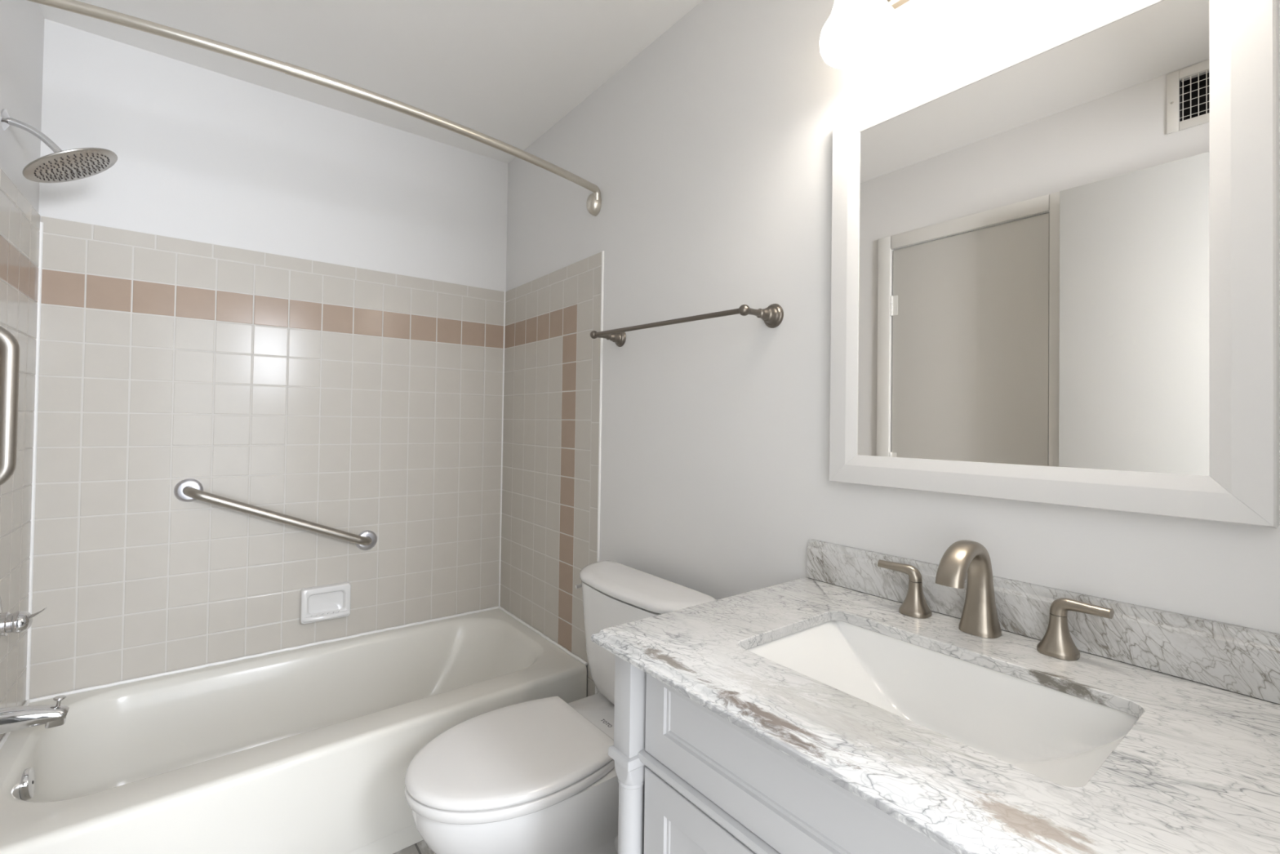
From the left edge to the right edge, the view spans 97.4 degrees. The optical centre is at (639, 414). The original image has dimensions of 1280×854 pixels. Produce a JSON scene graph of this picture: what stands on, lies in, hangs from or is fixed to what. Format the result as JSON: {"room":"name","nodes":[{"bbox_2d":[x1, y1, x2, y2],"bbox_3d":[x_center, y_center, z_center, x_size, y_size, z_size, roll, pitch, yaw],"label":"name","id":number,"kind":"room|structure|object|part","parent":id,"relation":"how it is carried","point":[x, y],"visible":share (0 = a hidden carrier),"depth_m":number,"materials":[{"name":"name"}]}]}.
{"room":"bathroom","nodes":[
{"label":"bathroom","id":0,"kind":"room"},
{"bbox_2d":[0,0,44,740],"bbox_3d":[-1.078,0.005,0.640,0.112,2.448,2.626,1,-1,-38],"label":"wall","id":1,"kind":"structure","parent":0,"point":[21,21],"depth_m":1.57,"materials":[{"name":"white paint"}]},
{"bbox_2d":[0,325,20,485],"bbox_3d":[-1.422,-0.017,1.232,0.080,0.422,0.080,1,-1,-38],"label":"grab bar","id":2,"kind":"object","parent":1,"relation":"attached to","point":[10,351],"visible":1,"depth_m":1.24,"materials":[{"name":"grey metal"}]},
{"bbox_2d":[0,596,46,636],"bbox_3d":[-1.562,0.521,1.410,0.098,0.170,0.170,1,-1,-38],"label":"shower valve","id":3,"kind":"object","parent":1,"relation":"attached to","point":[17,622],"visible":1,"depth_m":1.40,"materials":[{"name":"silver metal"}]},
{"bbox_3d":[-1.541,0.510,1.427,0.046,0.030,0.022,1,-1,-38],"label":"lever","id":4,"kind":"part","parent":3,"relation":"part of","materials":[{"name":"silver metal"}]},
{"bbox_2d":[0,694,69,733],"bbox_3d":[-1.547,0.763,1.421,0.147,0.069,0.060,1,-1,-38],"label":"tub spout","id":5,"kind":"object","parent":1,"relation":"attached to","point":[16,717],"visible":1,"depth_m":1.41,"materials":[{"name":"silver metal"}]},
{"bbox_3d":[-1.503,0.744,1.455,0.024,0.029,0.024,1,-1,-38],"label":"diverter knob","id":6,"kind":"part","parent":5,"relation":"part of","materials":[{"name":"silver metal"}]},
{"bbox_2d":[0,108,117,182],"bbox_3d":[-1.504,-0.684,1.475,0.192,0.159,0.208,1,-1,15],"label":"shower","id":7,"kind":"object","parent":1,"relation":"attached to","point":[69,165],"visible":1,"depth_m":1.46,"materials":[{"name":"silver metal"}]},
{"bbox_3d":[-1.555,-0.712,1.444,0.111,0.073,0.018,1,-1,-38],"label":"shower arm","id":8,"kind":"part","parent":7,"relation":"part of","materials":[{"name":"silver metal"}]},
{"bbox_2d":[29,18,507,698],"bbox_3d":[-1.271,0.024,2.208,1.721,2.448,0.105,1,-1,-38],"label":"wall","id":9,"kind":"structure","parent":0,"point":[268,299],"depth_m":2.03,"materials":[{"name":"beige tile"}]},
{"bbox_2d":[173,478,377,550],"bbox_3d":[-1.304,0.384,2.069,0.645,0.316,0.074,1,-1,-38],"label":"grab bar","id":10,"kind":"object","parent":9,"relation":"attached to","point":[188,490],"visible":1,"depth_m":2.00,"materials":[{"name":"grey metal"}]},
{"bbox_2d":[299,582,351,623],"bbox_3d":[-1.206,0.725,2.161,0.169,0.130,0.052,1,-1,-38],"label":"soap dish","id":11,"kind":"object","parent":9,"relation":"attached to","point":[331,601],"visible":1,"depth_m":2.16,"materials":[{"name":"white ceramic"}]},
{"bbox_2d":[38,0,702,163],"bbox_3d":[-0.423,-1.253,1.149,1.721,0.100,2.826,1,-1,-38],"label":"ceiling","id":12,"kind":"structure","parent":0,"point":[506,71],"depth_m":1.83,"materials":[{"name":"white paint"}]},
{"bbox_2d":[393,840,435,853],"bbox_3d":[0.434,1.280,-0.775,2.611,0.100,6.906,1,-1,-38],"label":"floor","id":13,"kind":"structure","parent":0,"point":[420,847],"depth_m":1.61,"materials":[{"name":"tile"}]},
{"bbox_2d":[0,605,587,853],"bbox_3d":[-1.004,1.058,1.827,1.512,0.376,0.817,1,-1,-38],"label":"bathtub","id":14,"kind":"object","parent":13,"relation":"on","point":[309,748],"visible":0.91,"depth_m":1.68,"materials":[{"name":"white ceramic"}]},
{"bbox_3d":[-1.558,0.940,1.430,0.023,0.075,0.074,1,-1,-38],"label":"overflow plate","id":15,"kind":"part","parent":14,"relation":"part of","materials":[{"name":"silver metal"}]},
{"bbox_2d":[404,560,716,853],"bbox_3d":[-0.221,0.858,1.433,0.708,0.786,0.546,1,-1,-38],"label":"toilet","id":16,"kind":"object","parent":13,"relation":"on","point":[539,775],"visible":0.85,"depth_m":1.33,"materials":[{"name":"white ceramic"}]},
{"bbox_3d":[-0.325,0.818,1.370,0.465,0.021,0.388,1,-1,-38],"label":"lid","id":17,"kind":"part","parent":16,"relation":"part of","materials":[{"name":"white plastic"}]},
{"bbox_3d":[-0.326,0.846,1.369,0.464,0.025,0.388,1,-1,-38],"label":"seat","id":18,"kind":"part","parent":16,"relation":"part of","materials":[{"name":"white plastic"}]},
{"bbox_3d":[-0.174,0.545,1.800,0.063,0.024,0.022,1,-1,-38],"label":"flush lever","id":19,"kind":"part","parent":16,"relation":"part of","materials":[{"name":"silver metal"}]},
{"bbox_3d":[-0.017,0.675,1.584,0.162,0.344,0.527,1,-1,-38],"label":"tank","id":20,"kind":"part","parent":16,"relation":"part of","materials":[{"name":"white ceramic"}]},
{"bbox_3d":[-0.017,0.484,1.585,0.168,0.027,0.536,1,-1,-38],"label":"tank lid","id":21,"kind":"part","parent":16,"relation":"part of","materials":[{"name":"white ceramic"}]},
{"bbox_2d":[608,655,955,853],"bbox_3d":[0.397,0.816,0.803,0.560,0.870,0.763,1,-1,-38],"label":"vanity cabinet","id":22,"kind":"object","parent":13,"relation":"on","point":[691,780],"visible":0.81,"depth_m":0.79,"materials":[{"name":"grey paint"}]},
{"bbox_3d":[-0.017,0.812,0.929,0.058,0.870,0.058,1,-1,-38],"label":"corner post","id":23,"kind":"part","parent":22,"relation":"part of","materials":[{"name":"grey paint"}]},
{"bbox_3d":[0.110,0.845,0.786,0.020,0.546,0.322,1,-1,-38],"label":"door","id":24,"kind":"part","parent":22,"relation":"part of","materials":[{"name":"grey paint"}]},
{"bbox_3d":[0.209,0.558,0.659,0.030,0.024,0.660,1,-1,-38],"label":"rail moulding","id":25,"kind":"part","parent":22,"relation":"part of","materials":[{"name":"grey paint"}]},
{"bbox_2d":[591,577,1279,853],"bbox_3d":[0.395,0.371,0.796,0.591,0.018,0.796,1,-1,-38],"label":"countertop","id":26,"kind":"structure","parent":22,"relation":"on","point":[1197,771],"depth_m":0.63,"materials":[{"name":"stone"}]},
{"bbox_2d":[746,620,1138,786],"bbox_3d":[0.390,0.456,0.792,0.322,0.150,0.486,1,-1,-38],"label":"sink basin","id":27,"kind":"object","parent":26,"relation":"in","point":[1058,737],"visible":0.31,"depth_m":0.87,"materials":[{"name":"white ceramic"}]},
{"bbox_2d":[877,539,1114,660],"bbox_3d":[0.538,0.286,0.922,0.156,0.158,0.354,1,-1,-38],"label":"faucet","id":28,"kind":"object","parent":26,"relation":"on","point":[979,617],"visible":1,"depth_m":0.92,"materials":[{"name":"silver metal"}]},
{"bbox_3d":[0.490,0.294,1.059,0.078,0.028,0.022,0,-1,45],"label":"lever","id":29,"kind":"part","parent":28,"relation":"part of","materials":[{"name":"silver metal"}]},
{"bbox_3d":[0.509,0.338,1.038,0.052,0.058,0.052,1,-1,-38],"label":"handle","id":30,"kind":"part","parent":28,"relation":"part of","materials":[{"name":"silver metal"}]},
{"bbox_3d":[0.537,0.286,0.922,0.156,0.158,0.060,1,-1,-38],"label":"spout","id":31,"kind":"part","parent":28,"relation":"part of","materials":[{"name":"silver metal"}]},
{"bbox_3d":[0.643,0.337,0.864,0.052,0.058,0.052,1,-1,-38],"label":"handle","id":32,"kind":"part","parent":28,"relation":"part of","materials":[{"name":"silver metal"}]},
{"bbox_3d":[0.658,0.293,0.841,0.022,0.028,0.078,1,-1,-30],"label":"lever","id":33,"kind":"part","parent":28,"relation":"part of","materials":[{"name":"silver metal"}]},
{"bbox_2d":[498,0,1279,697],"bbox_3d":[0.228,0.037,1.582,0.110,2.448,2.726,1,-1,-38],"label":"wall","id":34,"kind":"structure","parent":0,"point":[694,455],"depth_m":1.54,"materials":[{"name":"white paint"}]},
{"bbox_2d":[26,0,601,216],"bbox_3d":[-0.715,-0.782,1.515,1.523,0.096,0.163,1,-1,-39],"label":"shower curtain rod","id":35,"kind":"object","parent":34,"relation":"attached to","point":[593,203],"visible":1,"depth_m":1.36,"materials":[{"name":"silver metal"}]},
{"bbox_3d":[-0.394,0.342,2.301,0.005,1.838,0.814,1,-1,-38],"label":"tile panel","id":36,"kind":"part","parent":34,"relation":"part of","materials":[{"name":"beige tile"}]},
{"bbox_2d":[590,303,783,346],"bbox_3d":[0.085,-0.252,1.604,0.121,0.077,0.707,1,-1,-38],"label":"towel bar","id":37,"kind":"object","parent":34,"relation":"attached to","point":[772,316],"visible":1,"depth_m":1.41,"materials":[{"name":"grey metal"}]},
{"bbox_3d":[-0.113,-0.259,1.861,0.121,0.060,0.060,1,-1,-38],"label":"post","id":38,"kind":"part","parent":37,"relation":"part of","materials":[{"name":"grey metal"}]},
{"bbox_3d":[0.282,-0.244,1.348,0.121,0.060,0.060,1,-1,-38],"label":"post","id":39,"kind":"part","parent":37,"relation":"part of","materials":[{"name":"grey metal"}]},
{"bbox_2d":[819,0,991,69],"bbox_3d":[0.568,-0.815,0.935,0.194,0.218,0.600,1,-1,-38],"label":"vanity light","id":40,"kind":"object","parent":34,"relation":"attached to","point":[856,33],"visible":1,"depth_m":1.08,"materials":[{"name":"white glass"}]},
{"bbox_3d":[0.421,-0.789,1.083,0.054,0.094,0.054,1,-1,-38],"label":"bulb","id":41,"kind":"part","parent":40,"relation":"part of","materials":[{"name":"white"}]},
{"bbox_3d":[0.421,-0.777,1.083,0.143,0.144,0.143,1,-1,-38],"label":"lamp shade","id":42,"kind":"part","parent":40,"relation":"part of","materials":[{"name":"white glass"}]},
{"bbox_3d":[0.547,-0.778,0.919,0.143,0.144,0.143,1,-1,-38],"label":"lamp shade","id":43,"kind":"part","parent":40,"relation":"part of","materials":[{"name":"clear glass"}]},
{"bbox_2d":[806,538,1279,704],"bbox_3d":[0.621,0.326,0.971,0.021,0.084,0.770,1,-1,-38],"label":"backsplash","id":44,"kind":"structure","parent":34,"relation":"attached to","point":[1237,659],"depth_m":0.84,"materials":[{"name":"stone"}]},
{"bbox_2d":[829,0,1279,528],"bbox_3d":[0.622,-0.255,0.974,0.038,0.798,0.640,1,-1,-38],"label":"wall mirror","id":45,"kind":"object","parent":34,"relation":"attached to","point":[1055,249],"visible":1,"depth_m":0.88,"materials":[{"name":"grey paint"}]},
{"bbox_3d":[0.445,-0.254,1.203,0.038,0.797,0.060,1,-1,-38],"label":"frame rail","id":46,"kind":"part","parent":45,"relation":"part of","materials":[{"name":"grey paint"}]},
{"bbox_3d":[0.627,-0.623,0.979,0.038,0.060,0.640,1,-1,-38],"label":"frame rail","id":47,"kind":"part","parent":45,"relation":"part of","materials":[{"name":"grey paint"}]},
{"bbox_3d":[0.617,0.114,0.969,0.038,0.060,0.640,1,-1,-38],"label":"frame rail","id":48,"kind":"part","parent":45,"relation":"part of","materials":[{"name":"grey paint"}]},
{"bbox_3d":[0.799,-0.256,0.744,0.038,0.797,0.060,1,-1,-38],"label":"frame rail","id":49,"kind":"part","parent":45,"relation":"part of","materials":[{"name":"grey paint"}]}
]}

